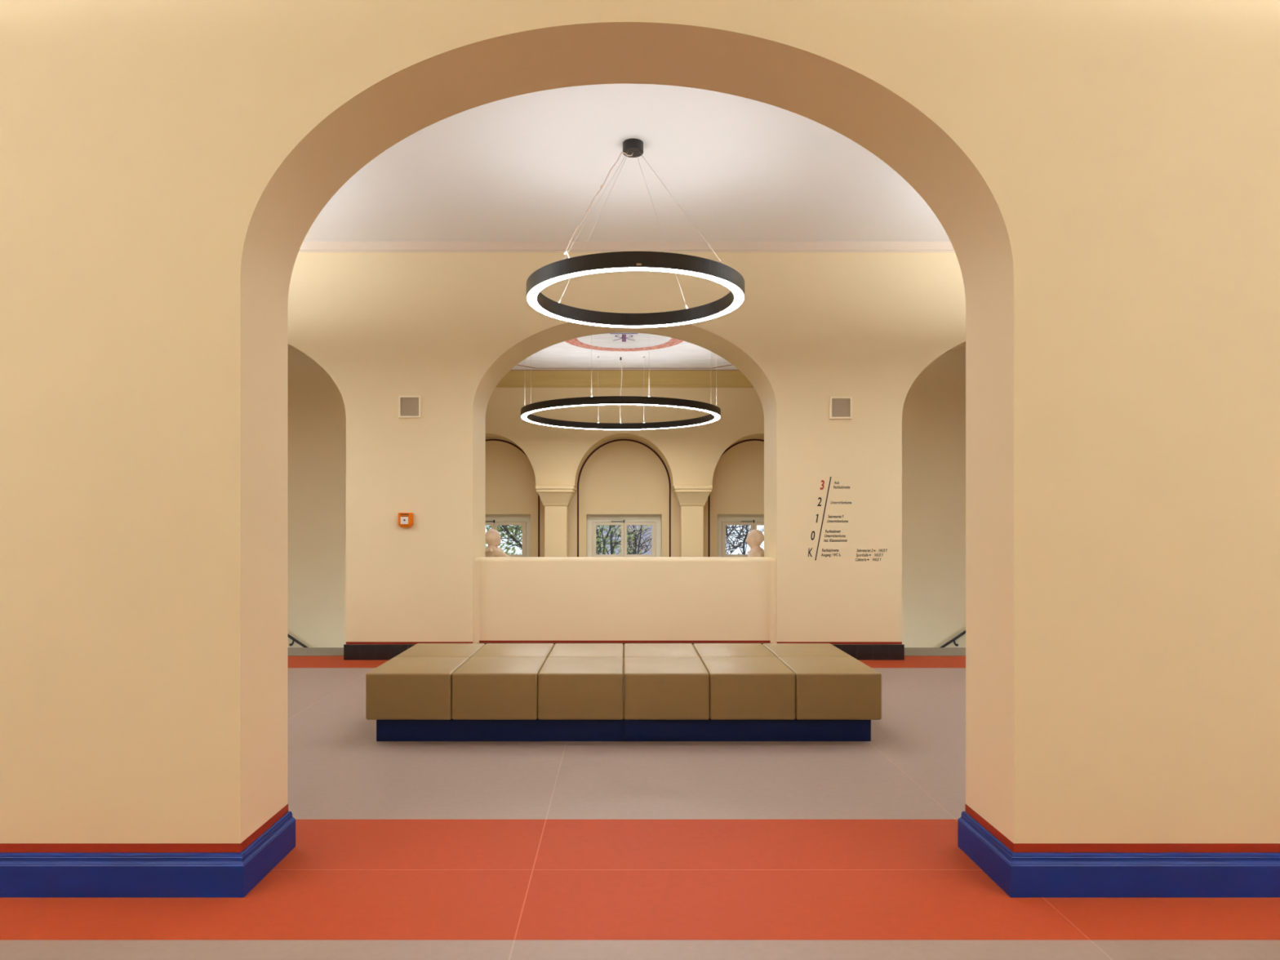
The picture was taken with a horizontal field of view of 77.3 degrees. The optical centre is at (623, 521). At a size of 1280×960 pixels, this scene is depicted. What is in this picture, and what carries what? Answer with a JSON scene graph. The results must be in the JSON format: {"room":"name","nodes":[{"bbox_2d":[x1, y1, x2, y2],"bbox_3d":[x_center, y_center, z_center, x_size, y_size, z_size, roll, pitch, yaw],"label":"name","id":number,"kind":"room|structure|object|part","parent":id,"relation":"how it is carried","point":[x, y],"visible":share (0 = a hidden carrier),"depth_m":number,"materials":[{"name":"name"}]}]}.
{"room":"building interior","nodes":[
{"label":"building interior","id":0,"kind":"room"},
{"bbox_2d":[288,348,346,647],"bbox_3d":[-6.250,0.180,10.550,5.900,6.040,0.300,0,0,0],"label":"wall","id":1,"kind":"structure","parent":0,"point":[317,414],"depth_m":10.40,"materials":[{"name":"beige paint"}]},
{"bbox_2d":[288,634,307,647],"bbox_3d":[-4.435,1.400,10.355,2.969,1.994,0.082,0,0,0],"label":"handrail","id":2,"kind":"object","parent":1,"relation":"attached to","point":[289,635],"visible":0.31,"depth_m":10.32,"materials":[{"name":"black metal"}]},
{"bbox_2d":[485,387,764,487],"bbox_3d":[0.000,-1.762,15.565,7.500,2.156,0.730,0,0,0],"label":"wall","id":3,"kind":"structure","parent":0,"point":[691,455],"depth_m":15.20,"materials":[{"name":"paint"}]},
{"bbox_2d":[495,370,754,387],"bbox_3d":[0.000,-2.697,15.090,7.500,0.285,0.220,0,0,0],"label":"trim","id":4,"kind":"structure","parent":3,"relation":"attached to","point":[513,379],"depth_m":15.10,"materials":[{"name":"paint"}]},
{"bbox_2d":[485,437,764,556],"bbox_3d":[0.000,0.180,16.174,7.500,6.040,0.453,0,0,0],"label":"wall","id":5,"kind":"structure","parent":0,"point":[620,475],"depth_m":15.95,"materials":[{"name":"paint"}]},
{"bbox_2d":[485,514,530,556],"bbox_3d":[-2.612,0.324,16.055,1.498,0.949,0.290,0,0,0],"label":"window","id":6,"kind":"structure","parent":5,"relation":"in","point":[494,520],"depth_m":16.10,"materials":[{"name":"beige wood"}]},
{"bbox_3d":[-2.934,0.357,16.125,0.640,0.715,0.050,0,0,0],"label":"sash","id":7,"kind":"part","parent":6,"relation":"part of","materials":[{"name":"beige wood"}]},
{"bbox_3d":[-2.290,0.357,16.125,0.640,0.715,0.050,0,0,0],"label":"sash","id":8,"kind":"part","parent":6,"relation":"part of","materials":[{"name":"beige ceramic"}]},
{"bbox_2d":[586,514,661,556],"bbox_3d":[0.000,0.324,16.055,1.498,0.949,0.290,0,0,0],"label":"window","id":9,"kind":"structure","parent":5,"relation":"in","point":[655,520],"depth_m":16.10,"materials":[{"name":"beige wood"}]},
{"bbox_3d":[-0.322,0.357,16.125,0.640,0.715,0.050,0,0,0],"label":"sash","id":10,"kind":"part","parent":9,"relation":"part of","materials":[{"name":"beige ceramic"}]},
{"bbox_3d":[0.322,0.357,16.125,0.640,0.715,0.050,0,0,0],"label":"sash","id":11,"kind":"part","parent":9,"relation":"part of","materials":[{"name":"beige ceramic"}]},
{"bbox_2d":[717,514,764,556],"bbox_3d":[2.612,0.324,16.055,1.498,0.949,0.290,0,0,0],"label":"window","id":12,"kind":"structure","parent":5,"relation":"in","point":[753,520],"depth_m":16.10,"materials":[{"name":"beige wood"}]},
{"bbox_3d":[2.290,0.357,16.125,0.640,0.715,0.050,0,0,0],"label":"sash","id":13,"kind":"part","parent":12,"relation":"part of","materials":[{"name":"beige ceramic"}]},
{"bbox_3d":[2.934,0.357,16.125,0.640,0.715,0.050,0,0,0],"label":"sash","id":14,"kind":"part","parent":12,"relation":"part of","materials":[{"name":"beige wood"}]},
{"bbox_2d":[302,83,950,370],"bbox_3d":[0.000,-2.938,6.625,18.400,0.204,19.650,0,0,0],"label":"ceiling","id":15,"kind":"structure","parent":0,"point":[529,166],"depth_m":6.76,"materials":[{"name":"white paint"}]},
{"bbox_2d":[520,356,720,430],"bbox_3d":[-0.050,-2.215,12.300,3.050,1.250,3.050,0,0,0],"label":"pendant lamp","id":16,"kind":"object","parent":15,"relation":"hanging from","point":[526,411],"visible":0.97,"depth_m":11.49,"materials":[{"name":"black metal"}]},
{"bbox_2d":[520,404,719,430],"bbox_3d":[-0.050,-1.593,12.300,3.039,0.004,3.039,0,0,0],"label":"diffuser","id":17,"kind":"object","parent":16,"relation":"attached to","point":[524,414],"depth_m":12.68,"materials":[{"name":"white plastic"}]},
{"bbox_2d":[526,138,744,328],"bbox_3d":[0.085,-2.245,6.000,1.624,1.187,1.625,0,0,0],"label":"pendant lamp","id":18,"kind":"object","parent":15,"relation":"hanging from","point":[721,273],"visible":1,"depth_m":5.64,"materials":[{"name":"black metal"}]},
{"bbox_2d":[527,267,743,328],"bbox_3d":[0.085,-1.655,6.000,1.613,0.004,1.613,0,0,0],"label":"diffuser","id":19,"kind":"object","parent":18,"relation":"attached to","point":[737,290],"depth_m":5.87,"materials":[{"name":"white plastic"}]},
{"bbox_2d":[288,252,965,644],"bbox_3d":[0.000,-0.720,8.499,18.000,4.240,0.742,0,0,0],"label":"wall","id":20,"kind":"structure","parent":0,"point":[444,329],"depth_m":8.13,"materials":[{"name":"beige paint"}]},
{"bbox_2d":[288,647,343,656],"bbox_3d":[-4.425,1.401,8.625,3.196,0.010,0.530,0,0,0],"label":"trim","id":21,"kind":"structure","parent":20,"relation":"attached to","point":[292,651],"depth_m":8.60,"materials":[{"name":"grey stone"}]},
{"bbox_2d":[398,512,413,527],"bbox_3d":[-2.212,-0.020,8.104,0.144,0.148,0.052,0,0,0],"label":"fire alarm","id":22,"kind":"object","parent":20,"relation":"attached to","point":[405,519],"visible":1,"depth_m":8.09,"materials":[{"name":"orange plastic"}]},
{"bbox_3d":[-2.220,-0.015,8.084,0.075,0.073,0.004,0,0,0],"label":"push plate","id":23,"kind":"part","parent":22,"relation":"part of","materials":[{"name":"white plastic"}]},
{"bbox_2d":[398,395,421,417],"bbox_3d":[-2.175,-1.169,8.119,0.224,0.224,0.022,0,0,0],"label":"wall speaker","id":24,"kind":"object","parent":20,"relation":"attached to","point":[409,406],"visible":1,"depth_m":8.12,"materials":[{"name":"beige"}]},
{"bbox_2d":[400,397,418,416],"bbox_3d":[-2.175,-1.169,8.124,0.188,0.188,0.009,0,0,0],"label":"grille","id":25,"kind":"object","parent":24,"relation":"attached to","point":[409,406],"depth_m":8.12,"materials":[{"name":"beige"}]},
{"bbox_2d":[343,643,904,659],"bbox_3d":[0.000,1.321,8.168,5.688,0.157,0.108,0,0,0],"label":"baseboard","id":26,"kind":"structure","parent":20,"relation":"attached to","point":[351,651],"depth_m":8.12,"materials":[{"name":"grey tile"}]},
{"bbox_2d":[298,241,955,252],"bbox_3d":[0.000,-2.790,8.117,18.000,0.100,0.026,0,0,0],"label":"trim","id":27,"kind":"structure","parent":20,"relation":"attached to","point":[306,246],"depth_m":8.11,"materials":[{"name":"beige paint"}]},
{"bbox_2d":[829,396,852,418],"bbox_3d":[2.202,-1.159,8.119,0.224,0.224,0.022,0,0,0],"label":"wall speaker","id":28,"kind":"object","parent":20,"relation":"attached to","point":[840,407],"visible":1,"depth_m":8.12,"materials":[{"name":"beige"}]},
{"bbox_2d":[831,398,849,417],"bbox_3d":[2.202,-1.159,8.124,0.188,0.188,0.009,0,0,0],"label":"grille","id":29,"kind":"object","parent":28,"relation":"attached to","point":[840,406],"depth_m":8.12,"materials":[{"name":"beige"}]},
{"bbox_2d":[808,476,887,560],"bbox_3d":[2.271,-0.032,8.129,0.804,0.858,0.001,0,0,0],"label":"wall lettering","id":30,"kind":"object","parent":20,"relation":"attached to","point":[822,481],"depth_m":8.13,"materials":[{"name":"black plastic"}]},
{"bbox_2d":[0,0,1279,852],"bbox_3d":[0.000,-0.720,3.217,18.000,4.240,0.426,0,0,0],"label":"wall","id":31,"kind":"structure","parent":0,"point":[1101,178],"depth_m":3.01,"materials":[{"name":"beige paint"}]},
{"bbox_2d":[0,811,295,897],"bbox_3d":[-5.208,1.321,3.217,7.583,0.158,0.471,0,0,0],"label":"baseboard","id":32,"kind":"structure","parent":31,"relation":"attached to","point":[22,874],"depth_m":2.98,"materials":[{"name":"blue paint"}]},
{"bbox_2d":[957,811,1279,897],"bbox_3d":[5.221,1.321,3.217,7.559,0.158,0.471,0,0,0],"label":"baseboard","id":33,"kind":"structure","parent":31,"relation":"attached to","point":[1019,874],"depth_m":2.98,"materials":[{"name":"blue paint"}]},
{"bbox_2d":[0,656,1279,959],"bbox_3d":[0.000,1.550,2.935,18.000,0.300,11.870,0,0,0],"label":"floor","id":34,"kind":"structure","parent":0,"point":[402,850],"depth_m":3.22,"materials":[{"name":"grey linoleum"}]},
{"bbox_2d":[365,643,881,741],"bbox_3d":[-0.002,1.178,5.681,3.265,0.444,1.258,0,0,0],"label":"upholstered bench","id":35,"kind":"object","parent":34,"relation":"on","point":[427,691],"visible":1,"depth_m":5.09,"materials":[{"name":"brown leather"}]},
{"bbox_2d":[365,657,469,719],"bbox_3d":[-1.363,1.104,5.366,0.542,0.296,0.628,0,0,0],"label":"seat cushion","id":36,"kind":"object","parent":35,"relation":"on","point":[400,688],"depth_m":5.05,"materials":[{"name":"beige leather"}]},
{"bbox_2d":[395,643,484,657],"bbox_3d":[-1.363,1.104,5.996,0.542,0.296,0.628,0,0,0],"label":"seat cushion","id":37,"kind":"object","parent":35,"relation":"on","point":[420,650],"depth_m":5.96,"materials":[{"name":"beige leather"}]},
{"bbox_2d":[452,657,546,719],"bbox_3d":[-0.819,1.104,5.366,0.542,0.296,0.628,0,0,0],"label":"seat cushion","id":38,"kind":"object","parent":35,"relation":"on","point":[484,688],"depth_m":5.05,"materials":[{"name":"beige leather"}]},
{"bbox_2d":[471,643,554,657],"bbox_3d":[-0.819,1.104,5.996,0.542,0.296,0.628,0,0,0],"label":"seat cushion","id":39,"kind":"object","parent":35,"relation":"on","point":[489,650],"depth_m":5.96,"materials":[{"name":"beige leather"}]},
{"bbox_2d":[537,657,623,719],"bbox_3d":[-0.274,1.104,5.366,0.542,0.296,0.628,0,0,0],"label":"seat cushion","id":40,"kind":"object","parent":35,"relation":"on","point":[570,688],"depth_m":5.05,"materials":[{"name":"beige leather"}]},
{"bbox_2d":[547,643,623,657],"bbox_3d":[-0.274,1.104,5.996,0.542,0.296,0.628,0,0,0],"label":"seat cushion","id":41,"kind":"object","parent":35,"relation":"on","point":[558,650],"depth_m":5.96,"materials":[{"name":"beige leather"}]},
{"bbox_2d":[623,643,699,657],"bbox_3d":[0.270,1.104,5.996,0.542,0.296,0.628,0,0,0],"label":"seat cushion","id":42,"kind":"object","parent":35,"relation":"on","point":[630,650],"depth_m":5.96,"materials":[{"name":"beige leather"}]},
{"bbox_2d":[623,657,709,719],"bbox_3d":[0.270,1.104,5.366,0.542,0.296,0.628,0,0,0],"label":"seat cushion","id":43,"kind":"object","parent":35,"relation":"on","point":[655,688],"depth_m":5.05,"materials":[{"name":"beige leather"}]},
{"bbox_2d":[693,643,776,658],"bbox_3d":[0.815,1.104,5.996,0.542,0.296,0.628,0,0,0],"label":"seat cushion","id":44,"kind":"object","parent":35,"relation":"on","point":[701,650],"depth_m":5.96,"materials":[{"name":"beige leather"}]},
{"bbox_2d":[701,657,795,719],"bbox_3d":[0.815,1.104,5.366,0.542,0.296,0.628,0,0,0],"label":"seat cushion","id":45,"kind":"object","parent":35,"relation":"on","point":[738,688],"depth_m":5.05,"materials":[{"name":"beige leather"}]},
{"bbox_2d":[762,643,852,657],"bbox_3d":[1.359,1.104,5.996,0.542,0.296,0.628,0,0,0],"label":"seat cushion","id":46,"kind":"object","parent":35,"relation":"on","point":[776,650],"depth_m":5.96,"materials":[{"name":"beige leather"}]},
{"bbox_2d":[777,657,881,719],"bbox_3d":[1.359,1.104,5.366,0.542,0.296,0.628,0,0,0],"label":"seat cushion","id":47,"kind":"object","parent":35,"relation":"on","point":[824,688],"depth_m":5.05,"materials":[{"name":"beige leather"}]},
{"bbox_2d":[902,346,965,647],"bbox_3d":[6.250,0.180,10.550,5.900,6.040,0.300,0,0,0],"label":"wall","id":48,"kind":"structure","parent":0,"point":[934,411],"depth_m":10.40,"materials":[{"name":"beige paint"}]},
{"bbox_2d":[904,647,965,656],"bbox_3d":[4.425,1.401,8.625,3.196,0.010,0.530,0,0,0],"label":"trim","id":49,"kind":"structure","parent":48,"relation":"attached to","point":[908,651],"depth_m":8.60,"materials":[{"name":"grey stone"}]},
{"bbox_2d":[940,630,965,647],"bbox_3d":[4.435,1.400,10.355,2.969,1.994,0.082,0,0,0],"label":"handrail","id":50,"kind":"object","parent":48,"relation":"attached to","point":[953,639],"visible":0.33,"depth_m":10.32,"materials":[{"name":"black metal"}]},
{"bbox_3d":[0.000,3.325,12.935,18.000,0.250,8.130,0,0,0],"label":"floor","id":51,"kind":"structure","parent":0,"visible":0},
{"bbox_2d":[485,528,509,556],"bbox_3d":[-1.465,1.642,9.282,0.502,3.117,0.544,0,0,-42],"label":"statue","id":52,"kind":"object","parent":51,"relation":"on","point":[493,540],"visible":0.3,"depth_m":9.22,"materials":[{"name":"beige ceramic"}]},
{"bbox_2d":[535,485,576,556],"bbox_3d":[-1.306,1.258,15.493,0.724,3.884,0.917,0,0,0],"label":"column","id":53,"kind":"structure","parent":51,"relation":"on","point":[557,502],"depth_m":15.26,"materials":[{"name":"paint"}]},
{"bbox_2d":[671,485,712,556],"bbox_3d":[1.306,1.258,15.493,0.724,3.884,0.917,0,0,0],"label":"column","id":54,"kind":"structure","parent":51,"relation":"on","point":[689,502],"depth_m":15.26,"materials":[{"name":"paint"}]},
{"bbox_2d":[745,529,764,556],"bbox_3d":[1.497,1.644,9.308,0.493,3.113,0.440,0,0,17],"label":"statue","id":55,"kind":"object","parent":51,"relation":"on","point":[755,538],"visible":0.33,"depth_m":9.23,"materials":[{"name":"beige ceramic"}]},
{"label":"outside","id":56,"kind":"structure","parent":0,"visible":0},
{"bbox_3d":[0.000,8.500,43.500,80.000,0.200,53.000,0,0,0],"label":"ground","id":57,"kind":"structure","parent":56,"visible":0},
{"bbox_2d":[485,524,614,554],"bbox_3d":[-3.136,3.315,18.681,5.560,10.175,2.170,0,0,14],"label":"tree","id":58,"kind":"object","parent":57,"relation":"on","point":[517,528],"visible":0.2,"depth_m":18.36,"materials":[{"name":"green plant"}]},
{"bbox_2d":[595,524,651,554],"bbox_3d":[-0.418,3.197,20.232,3.566,10.409,2.141,0,0,0],"label":"tree","id":59,"kind":"object","parent":57,"relation":"on","point":[613,544],"visible":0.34,"depth_m":20.39,"materials":[{"name":"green plant"}]},
{"bbox_2d":[595,524,651,554],"bbox_3d":[0.400,3.600,37.000,5.400,9.600,6.600,0,0,0],"label":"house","id":60,"kind":"structure","parent":57,"relation":"on","point":[616,526],"depth_m":34.00,"materials":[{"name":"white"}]},
{"bbox_3d":[-1.300,0.850,33.940,0.660,1.100,0.020,0,0,0],"label":"pane","id":61,"kind":"part","parent":60,"relation":"part of","materials":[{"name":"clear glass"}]},
{"bbox_3d":[0.200,0.850,33.940,0.660,1.100,0.020,0,0,0],"label":"pane","id":62,"kind":"part","parent":60,"relation":"part of","materials":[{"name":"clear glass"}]},
{"bbox_2d":[597,524,651,554],"bbox_3d":[0.907,3.345,22.902,3.513,10.113,1.815,0,0,-16],"label":"tree","id":63,"kind":"object","parent":57,"relation":"on","point":[635,544],"visible":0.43,"depth_m":22.70,"materials":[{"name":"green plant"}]},
{"bbox_2d":[725,524,764,554],"bbox_3d":[2.749,3.469,19.206,3.017,9.865,1.780,0,0,0],"label":"tree","id":64,"kind":"object","parent":57,"relation":"on","point":[740,544],"visible":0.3,"depth_m":18.92,"materials":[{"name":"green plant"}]}
]}

